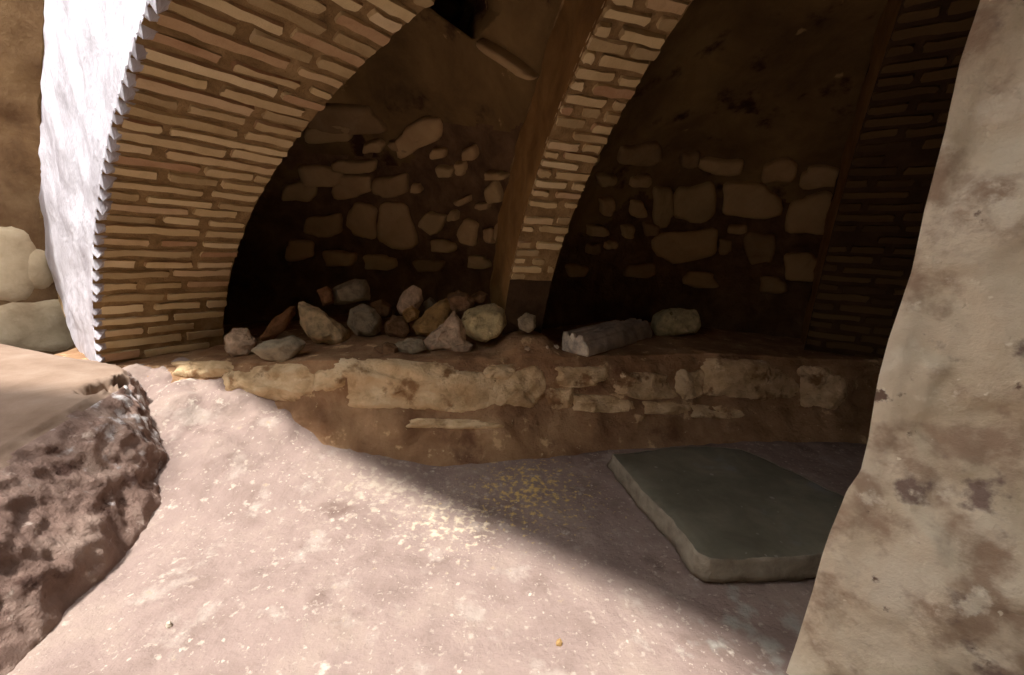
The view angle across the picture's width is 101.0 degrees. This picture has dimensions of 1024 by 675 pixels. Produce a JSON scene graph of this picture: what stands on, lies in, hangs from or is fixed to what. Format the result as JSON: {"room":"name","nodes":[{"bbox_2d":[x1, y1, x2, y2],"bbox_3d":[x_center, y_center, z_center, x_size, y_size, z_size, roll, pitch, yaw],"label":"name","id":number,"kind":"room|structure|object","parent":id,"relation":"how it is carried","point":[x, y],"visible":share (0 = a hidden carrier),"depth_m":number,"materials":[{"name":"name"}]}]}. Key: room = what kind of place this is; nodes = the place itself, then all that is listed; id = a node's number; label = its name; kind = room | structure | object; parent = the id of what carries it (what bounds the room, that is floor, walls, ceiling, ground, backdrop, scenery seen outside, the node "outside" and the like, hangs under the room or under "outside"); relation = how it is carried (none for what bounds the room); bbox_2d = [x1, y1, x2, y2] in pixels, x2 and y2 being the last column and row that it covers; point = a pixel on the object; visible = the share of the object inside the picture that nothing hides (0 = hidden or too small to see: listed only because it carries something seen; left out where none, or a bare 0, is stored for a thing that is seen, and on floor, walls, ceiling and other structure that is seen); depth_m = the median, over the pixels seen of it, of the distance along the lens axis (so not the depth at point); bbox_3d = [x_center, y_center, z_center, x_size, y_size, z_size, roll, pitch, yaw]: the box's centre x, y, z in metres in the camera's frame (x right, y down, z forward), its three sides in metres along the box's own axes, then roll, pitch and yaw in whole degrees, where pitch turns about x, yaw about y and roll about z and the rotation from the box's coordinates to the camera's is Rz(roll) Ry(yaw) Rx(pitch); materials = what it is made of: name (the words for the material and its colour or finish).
{"room":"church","nodes":[
{"label":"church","id":0,"kind":"room"},
{"bbox_2d":[0,0,75,354],"bbox_3d":[-4.453,-0.495,0.338,1.536,3.665,7.592,2,12,-3],"label":"wall","id":1,"kind":"structure","parent":0,"point":[32,317],"depth_m":3.58,"materials":[{"name":"stone"}]},
{"bbox_2d":[7,357,866,674],"bbox_3d":[-0.048,0.987,1.229,14.000,0.641,14.000,3,12,0],"label":"floor","id":2,"kind":"structure","parent":0,"point":[269,548],"depth_m":1.97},
{"bbox_2d":[0,344,166,674],"bbox_3d":[-4.332,0.513,2.270,5.592,0.789,3.552,3,12,0],"label":"boulder","id":3,"kind":"object","parent":2,"relation":"on","point":[82,454],"visible":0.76,"depth_m":1.99,"materials":[{"name":"brown stone"}]},
{"bbox_2d":[165,620,172,628],"bbox_3d":[-1.337,1.126,1.648,0.022,0.042,0.022,12,15,38],"label":"pebble","id":4,"kind":"object","parent":2,"relation":"on","point":[169,624],"visible":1,"depth_m":1.64,"materials":[{"name":"white stone"}]},
{"bbox_2d":[37,0,434,363],"bbox_3d":[-1.645,-0.880,2.352,5.720,3.600,0.846,11,15,35],"label":"brick arch","id":5,"kind":"object","parent":2,"relation":"on","point":[164,124],"visible":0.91,"depth_m":2.35,"materials":[{"name":"brown brick"}]},
{"bbox_2d":[54,314,882,465],"bbox_3d":[0.276,0.196,4.573,8.137,0.932,3.439,1,12,-8],"label":"ledge","id":6,"kind":"object","parent":2,"relation":"on","point":[499,400],"visible":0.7,"depth_m":3.26,"materials":[{"name":"stone"}]},
{"bbox_2d":[224,328,257,356],"bbox_3d":[-2.067,0.043,3.219,0.218,0.239,0.189,-6,15,-35],"label":"rubble stone","id":7,"kind":"object","parent":6,"relation":"on","point":[238,342],"visible":0.85,"depth_m":3.15,"materials":[{"name":"grey stone"}]},
{"bbox_2d":[260,306,295,340],"bbox_3d":[-2.012,-0.119,3.629,0.285,0.295,0.112,-4,14,-30],"label":"fragment","id":8,"kind":"object","parent":6,"relation":"on","point":[279,323],"visible":0.97,"depth_m":3.60,"materials":[{"name":"brown stone"}]},
{"bbox_2d":[251,335,305,361],"bbox_3d":[-1.657,0.084,3.007,0.345,0.184,0.202,-3,13,-27],"label":"flat stone","id":9,"kind":"object","parent":6,"relation":"on","point":[284,349],"visible":0.96,"depth_m":2.94,"materials":[{"name":"grey stone"}]},
{"bbox_2d":[298,301,349,344],"bbox_3d":[-1.532,-0.101,3.463,0.385,0.393,0.264,-3,13,-26],"label":"boulder","id":10,"kind":"object","parent":6,"relation":"on","point":[321,328],"visible":0.98,"depth_m":3.35,"materials":[{"name":"beige stone"}]},
{"bbox_2d":[317,286,333,305],"bbox_3d":[-1.577,-0.349,3.570,0.128,0.167,0.132,-4,14,-31],"label":"fragment","id":11,"kind":"object","parent":10,"relation":"on","point":[325,293],"visible":1,"depth_m":3.53,"materials":[{"name":"brown stone"}]},
{"bbox_2d":[347,303,381,336],"bbox_3d":[-1.253,-0.142,3.599,0.285,0.294,0.208,0,12,-15],"label":"rubble stone","id":12,"kind":"object","parent":6,"relation":"on","point":[363,320],"visible":1,"depth_m":3.53,"materials":[{"name":"grey stone"}]},
{"bbox_2d":[332,279,370,304],"bbox_3d":[-1.409,-0.402,3.711,0.313,0.234,0.192,-1,12,-17],"label":"squared block","id":13,"kind":"object","parent":12,"relation":"on","point":[354,290],"visible":0.99,"depth_m":3.65,"materials":[{"name":"grey stone"}]},
{"bbox_2d":[370,299,391,319],"bbox_3d":[-1.166,-0.246,3.761,0.194,0.187,0.155,0,12,-14],"label":"rubble stone","id":14,"kind":"object","parent":12,"relation":"on","point":[384,309],"visible":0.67,"depth_m":3.70,"materials":[{"name":"brown stone"}]},
{"bbox_2d":[374,342,397,353],"bbox_3d":[-0.928,0.076,3.124,0.171,0.087,0.144,3,12,0],"label":"flat stone","id":15,"kind":"object","parent":6,"relation":"on","point":[386,347],"visible":0.96,"depth_m":3.08,"materials":[{"name":"brown stone"}]},
{"bbox_2d":[384,315,410,337],"bbox_3d":[-0.989,-0.090,3.650,0.219,0.203,0.164,0,12,-12],"label":"rubble stone","id":16,"kind":"object","parent":6,"relation":"on","point":[396,326],"visible":0.9,"depth_m":3.59,"materials":[{"name":"brown stone"}]},
{"bbox_2d":[397,285,423,314],"bbox_3d":[-0.888,-0.327,3.681,0.230,0.263,0.146,-1,12,-18],"label":"rubble stone","id":17,"kind":"object","parent":16,"relation":"on","point":[413,295],"visible":0.88,"depth_m":3.63,"materials":[{"name":"grey stone"}]},
{"bbox_2d":[402,305,419,322],"bbox_3d":[-0.864,-0.202,3.616,0.144,0.150,0.089,0,12,-14],"label":"rubble stone","id":18,"kind":"object","parent":16,"relation":"on","point":[409,314],"visible":1,"depth_m":3.58,"materials":[{"name":"brown stone"}]},
{"bbox_2d":[395,337,426,353],"bbox_3d":[-0.759,0.066,3.177,0.234,0.133,0.137,3,12,0],"label":"flat stone","id":19,"kind":"object","parent":6,"relation":"on","point":[410,345],"visible":0.93,"depth_m":3.13,"materials":[{"name":"grey stone"}]},
{"bbox_2d":[412,298,452,336],"bbox_3d":[-0.691,-0.175,3.705,0.346,0.343,0.266,3,12,0],"label":"rubble stone","id":20,"kind":"object","parent":6,"relation":"on","point":[436,315],"visible":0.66,"depth_m":3.60,"materials":[{"name":"brown stone"}]},
{"bbox_2d":[423,297,436,311],"bbox_3d":[-0.745,-0.279,3.828,0.122,0.172,0.102,0,12,-14],"label":"rubble stone","id":21,"kind":"object","parent":20,"relation":"on","point":[429,302],"visible":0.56,"depth_m":3.78,"materials":[{"name":"stone"}]},
{"bbox_2d":[424,310,465,350],"bbox_3d":[-0.530,-0.040,3.340,0.352,0.357,0.194,0,12,-14],"label":"rubble stone","id":22,"kind":"object","parent":6,"relation":"on","point":[451,333],"visible":0.85,"depth_m":3.29,"materials":[{"name":"grey stone"}]},
{"bbox_2d":[447,290,474,315],"bbox_3d":[-0.416,-0.279,3.433,0.232,0.211,0.183,3,12,0],"label":"rubble stone","id":23,"kind":"object","parent":22,"relation":"on","point":[459,301],"visible":0.92,"depth_m":3.37,"materials":[{"name":"brown stone"}]},
{"bbox_2d":[471,291,487,305],"bbox_3d":[-0.281,-0.326,3.512,0.161,0.123,0.141,3,12,0],"label":"stone","id":24,"kind":"object","parent":23,"relation":"on","point":[480,297],"visible":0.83,"depth_m":3.46,"materials":[{"name":"brown stone"}]},
{"bbox_2d":[452,340,472,351],"bbox_3d":[-0.405,0.073,3.358,0.191,0.106,0.147,3,12,0],"label":"flat stone","id":25,"kind":"object","parent":6,"relation":"on","point":[467,346],"visible":0.64,"depth_m":3.30,"materials":[{"name":"brown stone"}]},
{"bbox_2d":[461,303,506,342],"bbox_3d":[-0.225,-0.120,3.379,0.367,0.320,0.264,3,12,0],"label":"boulder","id":26,"kind":"object","parent":6,"relation":"on","point":[482,323],"visible":0.98,"depth_m":3.28,"materials":[{"name":"yellow stone"}]},
{"bbox_2d":[518,313,535,332],"bbox_3d":[0.116,-0.116,3.295,0.142,0.158,0.124,5,12,10],"label":"rubble stone","id":27,"kind":"object","parent":6,"relation":"on","point":[526,322],"visible":1,"depth_m":3.25,"materials":[{"name":"grey stone"}]},
{"bbox_2d":[562,318,651,356],"bbox_3d":[0.902,-0.032,3.811,0.266,0.188,1.223,13,16,40],"label":"fragment","id":28,"kind":"object","parent":6,"relation":"on","point":[587,341],"depth_m":3.58,"materials":[{"name":"white stone"}]},
{"bbox_2d":[650,308,700,336],"bbox_3d":[1.660,-0.146,4.287,0.478,0.316,0.233,8,13,23],"label":"stone","id":29,"kind":"object","parent":6,"relation":"on","point":[674,322],"visible":0.99,"depth_m":4.20,"materials":[{"name":"yellow stone"}]},
{"bbox_2d":[556,638,561,646],"bbox_3d":[0.183,1.194,1.647,0.026,0.038,0.022,5,12,10],"label":"pebble","id":30,"kind":"object","parent":2,"relation":"on","point":[559,641],"visible":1,"depth_m":1.64,"materials":[{"name":"stone"}]},
{"bbox_2d":[490,0,692,337],"bbox_3d":[0.359,-0.711,2.373,0.381,3.450,3.152,0,12,-14],"label":"brick arch","id":31,"kind":"object","parent":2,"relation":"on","point":[599,51],"visible":0.82,"depth_m":2.33,"materials":[{"name":"brown brick"}]},
{"bbox_2d":[607,446,843,582],"bbox_3d":[1.373,0.973,2.547,1.228,0.138,1.179,0,12,-11],"label":"stone slab","id":32,"kind":"object","parent":2,"relation":"on","point":[729,514],"visible":0.87,"depth_m":2.35,"materials":[{"name":"grey stone"}]},
{"bbox_2d":[800,0,979,358],"bbox_3d":[2.489,-0.771,2.537,0.791,3.700,3.700,10,14,30],"label":"brick arch","id":33,"kind":"object","parent":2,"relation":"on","point":[862,270],"visible":0.47,"depth_m":3.01,"materials":[{"name":"brown brick"}]},
{"bbox_2d":[223,67,861,338],"bbox_3d":[1.220,-0.575,3.537,9.882,2.986,3.494,7,13,21],"label":"wall","id":34,"kind":"structure","parent":0,"point":[711,197],"depth_m":4.23,"materials":[{"name":"stone"}]},
{"bbox_2d":[360,0,901,96],"bbox_3d":[0.399,-1.701,0.477,7.706,1.391,6.731,8,13,24],"label":"ceiling","id":35,"kind":"structure","parent":0,"point":[830,42],"depth_m":2.89,"materials":[{"name":"brown paint"}]},
{"bbox_2d":[786,0,1023,674],"bbox_3d":[2.682,-0.404,1.321,3.137,3.700,3.828,3,12,0],"label":"wall","id":36,"kind":"structure","parent":0,"point":[921,568],"depth_m":1.24,"materials":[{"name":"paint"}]}
]}

